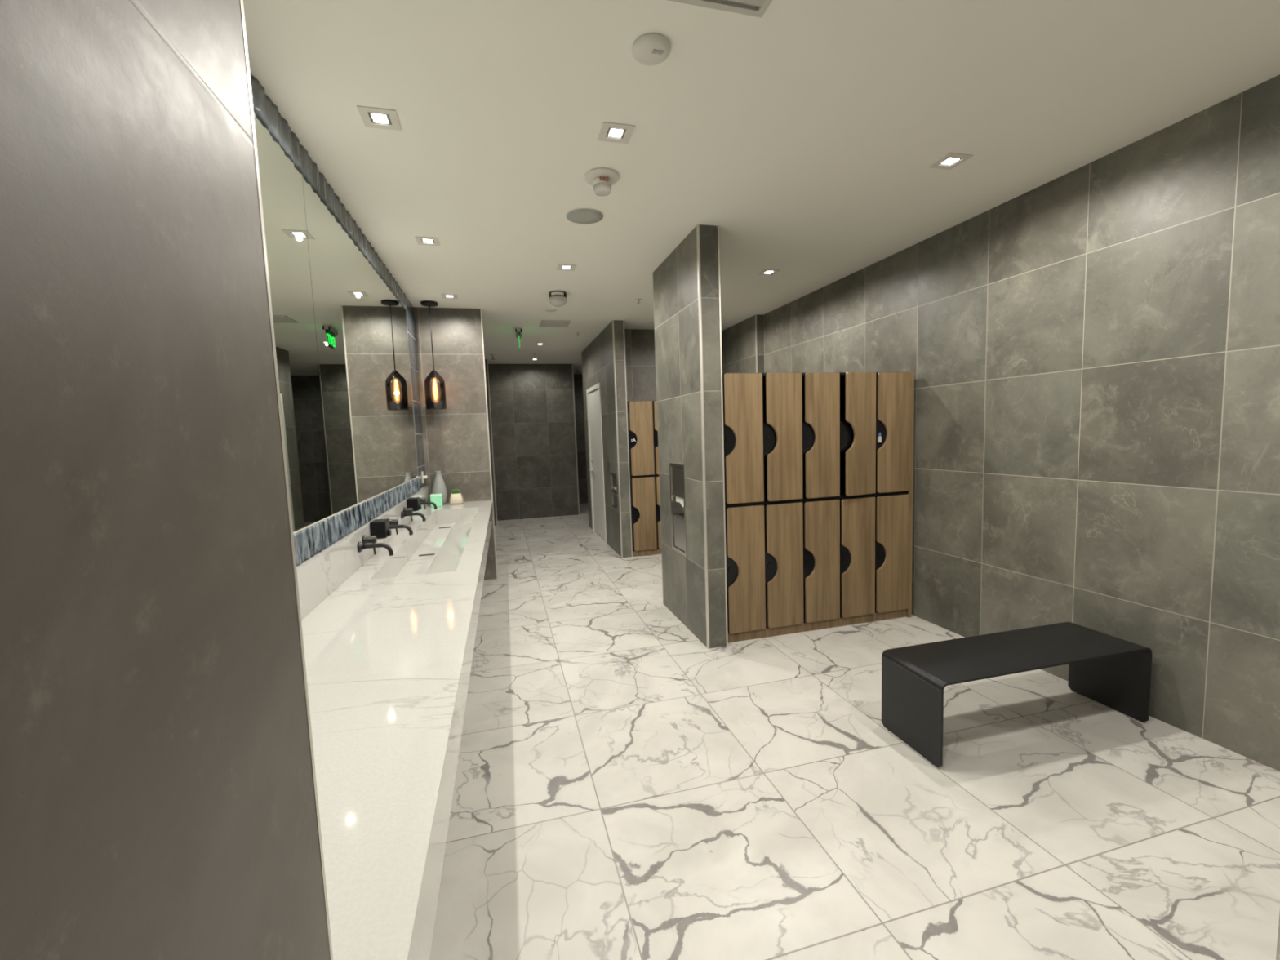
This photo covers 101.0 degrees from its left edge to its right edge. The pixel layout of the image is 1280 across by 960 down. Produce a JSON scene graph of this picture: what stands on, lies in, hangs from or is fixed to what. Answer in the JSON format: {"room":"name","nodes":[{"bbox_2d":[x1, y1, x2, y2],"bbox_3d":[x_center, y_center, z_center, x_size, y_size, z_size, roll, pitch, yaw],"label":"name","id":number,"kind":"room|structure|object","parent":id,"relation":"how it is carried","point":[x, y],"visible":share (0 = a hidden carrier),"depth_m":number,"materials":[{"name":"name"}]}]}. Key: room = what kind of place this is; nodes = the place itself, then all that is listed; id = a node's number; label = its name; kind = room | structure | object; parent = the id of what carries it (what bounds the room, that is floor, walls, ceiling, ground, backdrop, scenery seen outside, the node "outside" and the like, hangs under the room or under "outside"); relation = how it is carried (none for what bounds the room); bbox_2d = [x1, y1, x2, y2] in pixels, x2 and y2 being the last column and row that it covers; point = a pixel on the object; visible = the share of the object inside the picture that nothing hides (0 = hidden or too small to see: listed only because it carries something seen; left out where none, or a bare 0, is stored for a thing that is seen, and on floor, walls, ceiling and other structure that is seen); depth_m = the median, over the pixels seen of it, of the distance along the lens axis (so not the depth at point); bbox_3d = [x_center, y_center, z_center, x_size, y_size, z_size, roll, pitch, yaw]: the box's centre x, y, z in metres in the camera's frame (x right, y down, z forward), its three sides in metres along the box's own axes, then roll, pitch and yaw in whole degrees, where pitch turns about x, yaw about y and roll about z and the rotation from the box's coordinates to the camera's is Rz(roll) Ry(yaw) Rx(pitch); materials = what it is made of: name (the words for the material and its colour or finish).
{"room":"changing room","nodes":[
{"label":"changing room","id":0,"kind":"room"},
{"bbox_2d":[0,0,330,959],"bbox_3d":[-0.289,0.195,-1.127,0.846,2.807,2.950,-3,5,-15],"label":"wall","id":1,"kind":"structure","parent":0,"point":[157,796],"depth_m":0.23,"materials":[{"name":"grey tile"}]},
{"bbox_2d":[240,0,333,959],"bbox_3d":[-0.264,0.059,0.399,0.005,2.807,0.005,-3,5,-15],"label":"trim","id":2,"kind":"structure","parent":1,"relation":"attached to","point":[242,6],"depth_m":0.39,"materials":[{"name":"metal"}]},
{"bbox_2d":[413,306,496,580],"bbox_3d":[-2.018,-0.326,5.460,0.887,2.807,0.160,-3,5,-15],"label":"wall","id":3,"kind":"structure","parent":0,"point":[455,437],"depth_m":5.38,"materials":[{"name":"grey stone"}]},
{"bbox_2d":[480,308,497,578],"bbox_3d":[-1.571,-0.345,5.498,0.012,2.807,0.012,-3,5,-15],"label":"trim","id":4,"kind":"structure","parent":3,"relation":"attached to","point":[480,308],"depth_m":5.48,"materials":[{"name":"metal"}]},
{"bbox_2d":[484,359,496,525],"bbox_3d":[-3.249,-0.598,9.028,1.400,2.807,0.560,-3,5,-15],"label":"wall","id":5,"kind":"structure","parent":0,"point":[486,364],"depth_m":8.93,"materials":[{"name":"grey tile"}]},
{"bbox_2d":[486,359,497,525],"bbox_3d":[-2.503,-0.616,8.939,0.016,2.807,0.016,-3,5,-15],"label":"trim","id":6,"kind":"structure","parent":5,"relation":"attached to","point":[486,359],"depth_m":8.93,"materials":[{"name":"metal"}]},
{"bbox_2d":[488,364,578,520],"bbox_3d":[-1.942,-0.707,9.740,1.499,2.807,0.170,-3,5,-15],"label":"wall","id":7,"kind":"structure","parent":0,"point":[532,405],"depth_m":9.65,"materials":[{"name":"grey tile"}]},
{"bbox_2d":[572,364,579,515],"bbox_3d":[-1.199,-0.743,9.851,0.016,2.807,0.016,-3,5,-15],"label":"trim","id":8,"kind":"structure","parent":7,"relation":"attached to","point":[572,364],"depth_m":9.84,"materials":[{"name":"metal"}]},
{"bbox_2d":[573,373,587,503],"bbox_3d":[-2.149,-0.836,11.284,4.700,2.807,0.130,-3,5,-15],"label":"wall","id":9,"kind":"structure","parent":0,"point":[578,378],"depth_m":11.44,"materials":[{"name":"grey tile"}]},
{"bbox_2d":[581,320,723,557],"bbox_3d":[0.240,-0.595,7.612,1.691,2.807,2.386,-3,5,-15],"label":"wall","id":10,"kind":"structure","parent":0,"point":[597,357],"depth_m":6.73,"materials":[{"name":"grey tile"}]},
{"bbox_2d":[586,382,606,542],"bbox_3d":[-0.600,-0.260,7.695,0.185,2.183,1.066,-3,5,-15],"label":"door","id":11,"kind":"structure","parent":10,"relation":"in","point":[593,393],"depth_m":7.72,"materials":[{"name":"paint"}]},
{"bbox_2d":[610,472,617,510],"bbox_3d":[-0.279,0.133,6.574,0.091,0.437,0.347,-3,5,-15],"label":"dispenser","id":12,"kind":"object","parent":10,"relation":"attached to","point":[613,476],"visible":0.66,"depth_m":6.59,"materials":[{"name":"metal"}]},
{"bbox_2d":[612,320,622,558],"bbox_3d":[-0.266,-0.457,6.250,0.014,2.807,0.014,-3,5,-15],"label":"trim","id":13,"kind":"structure","parent":10,"relation":"attached to","point":[612,320],"depth_m":6.24,"materials":[{"name":"metal"}]},
{"bbox_2d":[622,320,632,556],"bbox_3d":[-0.144,-0.465,6.282,0.010,2.807,0.010,-3,5,-15],"label":"trim","id":14,"kind":"structure","parent":10,"relation":"attached to","point":[623,320],"depth_m":6.27,"materials":[{"name":"metal"}]},
{"bbox_2d":[653,224,726,648],"bbox_3d":[0.355,-0.282,4.012,0.144,2.807,1.022,-3,5,-15],"label":"wall partition","id":15,"kind":"structure","parent":0,"point":[675,281],"depth_m":3.69,"materials":[{"name":"grey tile"}]},
{"bbox_2d":[669,462,687,556],"bbox_3d":[0.338,0.217,4.081,0.101,0.689,0.335,-3,5,-15],"label":"dispenser","id":16,"kind":"object","parent":15,"relation":"attached to","point":[677,472],"visible":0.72,"depth_m":4.09,"materials":[{"name":"metal"}]},
{"bbox_2d":[675,496,684,507],"bbox_3d":[0.319,0.169,4.072,0.008,0.073,0.239,-3,5,-15],"label":"paper towel","id":17,"kind":"object","parent":16,"relation":"hanging from","point":[678,499],"depth_m":4.06,"materials":[{"name":"white paper"}]},
{"bbox_2d":[696,224,709,648],"bbox_3d":[0.420,-0.239,3.505,0.014,2.807,0.014,-3,5,-15],"label":"trim","id":18,"kind":"structure","parent":15,"relation":"attached to","point":[697,225],"depth_m":3.49,"materials":[{"name":"metal"}]},
{"bbox_2d":[717,225,728,645],"bbox_3d":[0.554,-0.247,3.540,0.010,2.807,0.010,-3,5,-15],"label":"trim","id":19,"kind":"structure","parent":15,"relation":"attached to","point":[717,225],"depth_m":3.53,"materials":[{"name":"metal"}]},
{"bbox_2d":[243,0,1279,373],"bbox_3d":[-0.453,-1.753,4.465,5.000,0.100,14.300,-3,5,-15],"label":"ceiling","id":20,"kind":"structure","parent":0,"point":[810,132],"depth_m":2.25,"materials":[{"name":"paint"}]},
{"bbox_2d":[356,105,401,130],"bbox_3d":[-1.062,-1.475,2.155,0.140,0.004,0.140,-3,5,-15],"label":"recessed light","id":21,"kind":"object","parent":20,"relation":"in","point":[383,118],"visible":1,"depth_m":2.15,"materials":[{"name":"silver metal"}]},
{"bbox_2d":[414,236,439,245],"bbox_3d":[-1.405,-1.582,3.497,0.140,0.004,0.140,-3,5,-15],"label":"recessed light","id":22,"kind":"object","parent":20,"relation":"in","point":[420,240],"visible":1,"depth_m":3.49,"materials":[{"name":"white"}]},
{"bbox_2d":[420,300,446,409],"bbox_3d":[-2.001,-1.196,5.100,0.189,1.012,0.189,-3,5,-15],"label":"pendant lamp","id":23,"kind":"object","parent":20,"relation":"hanging from","point":[442,404],"visible":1,"depth_m":5.08,"materials":[{"name":"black glass"}]},
{"bbox_2d":[440,293,457,298],"bbox_3d":[-1.751,-1.690,4.855,0.140,0.004,0.140,-3,5,-15],"label":"recessed light","id":24,"kind":"object","parent":20,"relation":"in","point":[447,295],"visible":1,"depth_m":4.84,"materials":[{"name":"white metal"}]},
{"bbox_2d":[489,354,496,359],"bbox_3d":[-2.310,-1.935,8.317,0.099,0.086,0.099,-3,5,-15],"label":"fire alarm","id":25,"kind":"object","parent":20,"relation":"attached to","point":[493,357],"visible":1,"depth_m":8.30,"materials":[{"name":"white plastic"}]},
{"bbox_2d":[515,327,522,342],"bbox_3d":[-1.486,-1.727,6.490,0.080,0.235,0.330,-3,5,-12],"label":"exit sign","id":26,"kind":"object","parent":20,"relation":"hanging from","point":[518,332],"visible":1,"depth_m":6.36,"materials":[{"name":"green plastic"}]},
{"bbox_2d":[534,342,545,345],"bbox_3d":[-1.426,-1.937,7.529,0.140,0.004,0.140,-3,5,-15],"label":"recessed light","id":27,"kind":"object","parent":20,"relation":"in","point":[535,344],"visible":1,"depth_m":7.51,"materials":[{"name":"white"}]},
{"bbox_2d":[545,308,556,311],"bbox_3d":[-0.932,-1.776,5.529,0.116,0.009,0.116,-3,5,-15],"label":"ceiling disc","id":28,"kind":"object","parent":20,"relation":"attached to","point":[548,309],"visible":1,"depth_m":5.51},
{"bbox_2d":[539,320,570,327],"bbox_3d":[-0.996,-1.829,6.177,0.330,0.012,0.330,-3,5,-15],"label":"ceiling vent","id":29,"kind":"object","parent":20,"relation":"in","point":[547,323],"visible":1,"depth_m":6.16,"materials":[{"name":"white metal"}]},
{"bbox_2d":[548,290,566,306],"bbox_3d":[-0.758,-1.667,4.878,0.162,0.122,0.162,-3,5,-15],"label":"fire alarm","id":30,"kind":"object","parent":20,"relation":"attached to","point":[557,298],"visible":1,"depth_m":4.82,"materials":[{"name":"white plastic"}]},
{"bbox_2d":[556,263,576,271],"bbox_3d":[-0.578,-1.668,4.144,0.140,0.004,0.140,-3,5,-15],"label":"recessed light","id":31,"kind":"object","parent":20,"relation":"in","point":[560,267],"visible":1,"depth_m":4.14,"materials":[{"name":"white"}]},
{"bbox_2d":[574,368,582,373],"bbox_3d":[-1.216,-2.162,10.459,0.144,0.086,0.144,-3,5,-15],"label":"fire alarm","id":32,"kind":"object","parent":20,"relation":"attached to","point":[578,370],"visible":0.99,"depth_m":10.43,"materials":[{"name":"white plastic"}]},
{"bbox_2d":[565,208,604,224],"bbox_3d":[-0.333,-1.591,3.187,0.228,0.007,0.228,-3,5,-15],"label":"ceiling speaker","id":33,"kind":"object","parent":20,"relation":"attached to","point":[580,215],"visible":1,"depth_m":3.17,"materials":[{"name":"white plastic"}]},
{"bbox_2d":[584,167,619,195],"bbox_3d":[-0.193,-1.514,2.707,0.180,0.086,0.180,-3,5,-15],"label":"fire alarm","id":34,"kind":"object","parent":20,"relation":"attached to","point":[602,179],"visible":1,"depth_m":2.67,"materials":[{"name":"white plastic"}]},
{"bbox_2d":[597,121,635,143],"bbox_3d":[-0.106,-1.523,2.318,0.140,0.004,0.140,-3,5,-15],"label":"recessed light","id":35,"kind":"object","parent":20,"relation":"in","point":[610,131],"visible":1,"depth_m":2.31,"materials":[{"name":"white"}]},
{"bbox_2d":[631,33,670,65],"bbox_3d":[0.039,-1.471,1.814,0.132,0.029,0.132,-3,5,-15],"label":"smoke detector","id":36,"kind":"object","parent":20,"relation":"attached to","point":[649,49],"visible":1,"depth_m":1.79,"materials":[{"name":"white plastic"}]},
{"bbox_2d":[667,0,772,17],"bbox_3d":[0.271,-1.459,1.482,0.330,0.012,0.330,-3,5,-15],"label":"ceiling vent","id":37,"kind":"object","parent":20,"relation":"in","point":[757,8],"visible":1,"depth_m":1.63,"materials":[{"name":"white metal"}]},
{"bbox_2d":[757,269,780,275],"bbox_3d":[1.088,-1.754,4.458,0.140,0.004,0.140,-3,5,-15],"label":"recessed light","id":38,"kind":"object","parent":20,"relation":"in","point":[766,272],"visible":1,"depth_m":4.45,"materials":[{"name":"white"}]},
{"bbox_2d":[928,152,973,169],"bbox_3d":[1.571,-1.613,2.672,0.140,0.004,0.140,-3,5,-15],"label":"recessed light","id":39,"kind":"object","parent":20,"relation":"in","point":[951,160],"visible":1,"depth_m":2.67,"materials":[{"name":"white metal"}]},
{"bbox_2d":[429,503,1279,959],"bbox_3d":[-0.352,1.141,4.721,5.000,0.100,14.300,-3,5,-15],"label":"floor","id":40,"kind":"structure","parent":0,"point":[627,787],"depth_m":2.08,"materials":[{"name":"stone"}]},
{"bbox_2d":[626,400,657,556],"bbox_3d":[-0.032,-0.025,6.584,0.301,1.872,0.510,-3,5,-15],"label":"locker","id":41,"kind":"structure","parent":40,"relation":"on","point":[640,418],"depth_m":6.34,"materials":[{"name":"brown laminate"}]},
{"bbox_2d":[652,400,662,554],"bbox_3d":[0.262,-0.043,6.660,0.301,1.872,0.512,-3,5,-15],"label":"locker","id":42,"kind":"structure","parent":40,"relation":"on","point":[654,402],"depth_m":6.40,"materials":[{"name":"brown laminate"}]},
{"bbox_2d":[722,373,765,643],"bbox_3d":[0.656,0.189,3.885,0.301,1.872,0.510,-3,5,-15],"label":"locker","id":43,"kind":"structure","parent":40,"relation":"on","point":[742,393],"depth_m":3.64,"materials":[{"name":"brown laminate"}]},
{"bbox_2d":[761,373,804,637],"bbox_3d":[0.952,0.172,3.953,0.302,1.872,0.530,-3,5,-15],"label":"locker","id":44,"kind":"structure","parent":40,"relation":"on","point":[782,408],"depth_m":3.72,"materials":[{"name":"brown laminate"}]},
{"bbox_2d":[801,372,839,631],"bbox_3d":[1.245,0.155,4.033,0.302,1.872,0.526,-3,5,-15],"label":"locker","id":45,"kind":"structure","parent":40,"relation":"on","point":[820,391],"depth_m":3.80,"materials":[{"name":"brown laminate"}]},
{"bbox_2d":[838,372,875,626],"bbox_3d":[1.542,0.139,4.097,0.304,1.872,0.554,-3,5,-15],"label":"locker","id":46,"kind":"structure","parent":40,"relation":"on","point":[857,389],"depth_m":3.88,"materials":[{"name":"brown laminate"}]},
{"bbox_2d":[872,372,914,621],"bbox_3d":[1.844,0.120,4.197,0.333,1.872,0.514,-3,5,-15],"label":"locker","id":47,"kind":"structure","parent":40,"relation":"on","point":[895,391],"depth_m":3.96,"materials":[{"name":"brown laminate"}]},
{"bbox_2d":[881,622,1151,767],"bbox_3d":[1.823,1.010,2.573,1.205,0.387,0.374,-3,5,-14],"label":"bench","id":48,"kind":"object","parent":40,"relation":"on","point":[1114,673],"visible":1,"depth_m":2.53,"materials":[{"name":"black metal"}]},
{"bbox_2d":[722,74,1279,771],"bbox_3d":[2.427,-0.245,2.772,0.217,2.807,9.120,-3,5,-15],"label":"wall","id":49,"kind":"structure","parent":0,"point":[1092,353],"depth_m":2.72,"materials":[{"name":"grey tile"}]},
{"bbox_2d":[755,314,757,373],"bbox_3d":[1.389,-0.513,6.223,0.014,2.807,0.014,-3,5,-15],"label":"trim","id":50,"kind":"structure","parent":49,"relation":"attached to","point":[756,336],"depth_m":6.12,"materials":[{"name":"metal"}]},
{"bbox_3d":[2.254,0.046,-0.455,1.990,2.807,2.950,-3,5,-15],"label":"wall","id":51,"kind":"structure","parent":0,"visible":0},
{"bbox_2d":[1275,911,1279,959],"bbox_3d":[0.913,-0.010,0.710,0.006,2.807,0.006,-3,5,-15],"label":"trim","id":52,"kind":"structure","parent":51,"relation":"attached to","point":[1277,954],"depth_m":0.77,"materials":[{"name":"metal"}]},
{"bbox_3d":[-1.615,-0.102,2.764,0.203,2.807,5.275,-3,5,-15],"label":"wall","id":53,"kind":"structure","parent":0,"visible":0},
{"bbox_2d":[253,112,331,533],"bbox_3d":[-1.183,-0.501,1.290,0.012,1.514,2.268,-3,5,-14],"label":"wall mirror","id":54,"kind":"object","parent":53,"relation":"attached to","point":[282,188],"visible":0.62,"depth_m":2.13,"materials":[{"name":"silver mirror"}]},
{"bbox_2d":[249,69,406,310],"bbox_3d":[-1.523,-1.421,2.450,0.023,0.131,4.818,-3,5,-14],"label":"trim","id":55,"kind":"structure","parent":53,"relation":"attached to","point":[264,108],"depth_m":2.45,"materials":[{"name":"stone"}]},
{"bbox_2d":[293,476,418,534],"bbox_3d":[-1.470,0.157,2.588,0.018,0.004,4.818,-3,5,-14],"label":"trim","id":56,"kind":"structure","parent":53,"relation":"attached to","point":[299,531],"depth_m":2.62,"materials":[{"name":"metal"}]},
{"bbox_2d":[293,477,420,564],"bbox_3d":[-1.464,0.218,2.595,0.026,0.120,4.818,-3,5,-14],"label":"trim","id":57,"kind":"structure","parent":53,"relation":"attached to","point":[309,541],"depth_m":2.61,"materials":[{"name":"blue tile"}]},
{"bbox_2d":[302,175,417,515],"bbox_3d":[-1.782,-0.686,3.617,0.012,1.514,2.547,-3,5,-14],"label":"wall mirror","id":58,"kind":"object","parent":53,"relation":"attached to","point":[361,326],"visible":0.86,"depth_m":3.03,"materials":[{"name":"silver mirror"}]},
{"bbox_2d":[296,485,430,620],"bbox_3d":[-1.507,0.355,2.838,0.049,0.184,5.272,-3,5,-14],"label":"backsplash","id":59,"kind":"structure","parent":53,"relation":"attached to","point":[322,574],"depth_m":2.40,"materials":[{"name":"white stone"}]},
{"bbox_2d":[357,535,393,555],"bbox_3d":[-1.392,0.351,2.808,0.162,0.110,0.159,-3,5,-15],"label":"faucet","id":60,"kind":"object","parent":59,"relation":"attached to","point":[371,540],"visible":1,"depth_m":2.77,"materials":[{"name":"black metal"}]},
{"bbox_2d":[369,518,391,538],"bbox_3d":[-1.489,0.283,3.041,0.097,0.104,0.115,-3,5,-15],"label":"soap dispenser","id":61,"kind":"object","parent":59,"relation":"attached to","point":[380,528],"visible":0.95,"depth_m":2.99,"materials":[{"name":"black plastic"}]},
{"bbox_2d":[388,518,413,535],"bbox_3d":[-1.545,0.304,3.402,0.162,0.110,0.159,-3,5,-15],"label":"faucet","id":62,"kind":"object","parent":59,"relation":"attached to","point":[393,523],"visible":0.72,"depth_m":3.36,"materials":[{"name":"black metal"}]},
{"bbox_2d":[400,507,426,521],"bbox_3d":[-1.687,0.261,3.952,0.162,0.110,0.159,-3,5,-15],"label":"faucet","id":63,"kind":"object","parent":59,"relation":"attached to","point":[408,511],"visible":1,"depth_m":3.91,"materials":[{"name":"black metal"}]},
{"bbox_2d":[406,497,422,511],"bbox_3d":[-1.779,0.194,4.166,0.097,0.104,0.115,-3,5,-15],"label":"soap dispenser","id":64,"kind":"object","parent":59,"relation":"attached to","point":[413,502],"visible":0.86,"depth_m":4.11,"materials":[{"name":"black plastic"}]},
{"bbox_2d":[419,497,437,509],"bbox_3d":[-1.859,0.208,4.618,0.162,0.110,0.159,-3,5,-15],"label":"faucet","id":65,"kind":"object","parent":59,"relation":"attached to","point":[423,500],"visible":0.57,"depth_m":4.58,"materials":[{"name":"black metal"}]},
{"bbox_2d":[301,500,493,959],"bbox_3d":[-1.206,0.508,2.923,0.708,0.155,5.272,-3,5,-15],"label":"countertop","id":66,"kind":"structure","parent":53,"relation":"attached to","point":[388,652],"depth_m":1.24,"materials":[{"name":"white stone"}]},
{"bbox_2d":[430,493,442,506],"bbox_3d":[-1.997,0.198,5.180,0.106,0.118,0.106,-4,5,-18],"label":"box","id":67,"kind":"object","parent":66,"relation":"on","point":[437,499],"visible":0.98,"depth_m":5.13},
{"bbox_2d":[431,471,447,504],"bbox_3d":[-2.016,0.079,5.295,0.145,0.337,0.145,-3,5,-15],"label":"vase","id":68,"kind":"object","parent":66,"relation":"on","point":[438,486],"visible":0.84,"depth_m":5.25,"materials":[{"name":"grey ceramic"}]},
{"bbox_2d":[449,488,463,504],"bbox_3d":[-1.856,0.163,5.330,0.132,0.152,0.132,-3,5,-15],"label":"potted succulent","id":69,"kind":"object","parent":66,"relation":"on","point":[455,498],"visible":1,"depth_m":5.28,"materials":[{"name":"beige ceramic"}]},
{"bbox_2d":[405,296,426,488],"bbox_3d":[-2.154,-0.806,5.068,0.016,1.766,0.445,-3,5,-14],"label":"trim","id":70,"kind":"structure","parent":53,"relation":"attached to","point":[410,308],"depth_m":5.04,"materials":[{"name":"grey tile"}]},
{"bbox_2d":[421,471,427,483],"bbox_3d":[-2.096,-0.026,5.146,0.045,0.116,0.072,-3,5,-15],"label":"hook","id":71,"kind":"object","parent":53,"relation":"attached to","point":[423,476],"visible":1,"depth_m":5.13,"materials":[{"name":"white plastic"}]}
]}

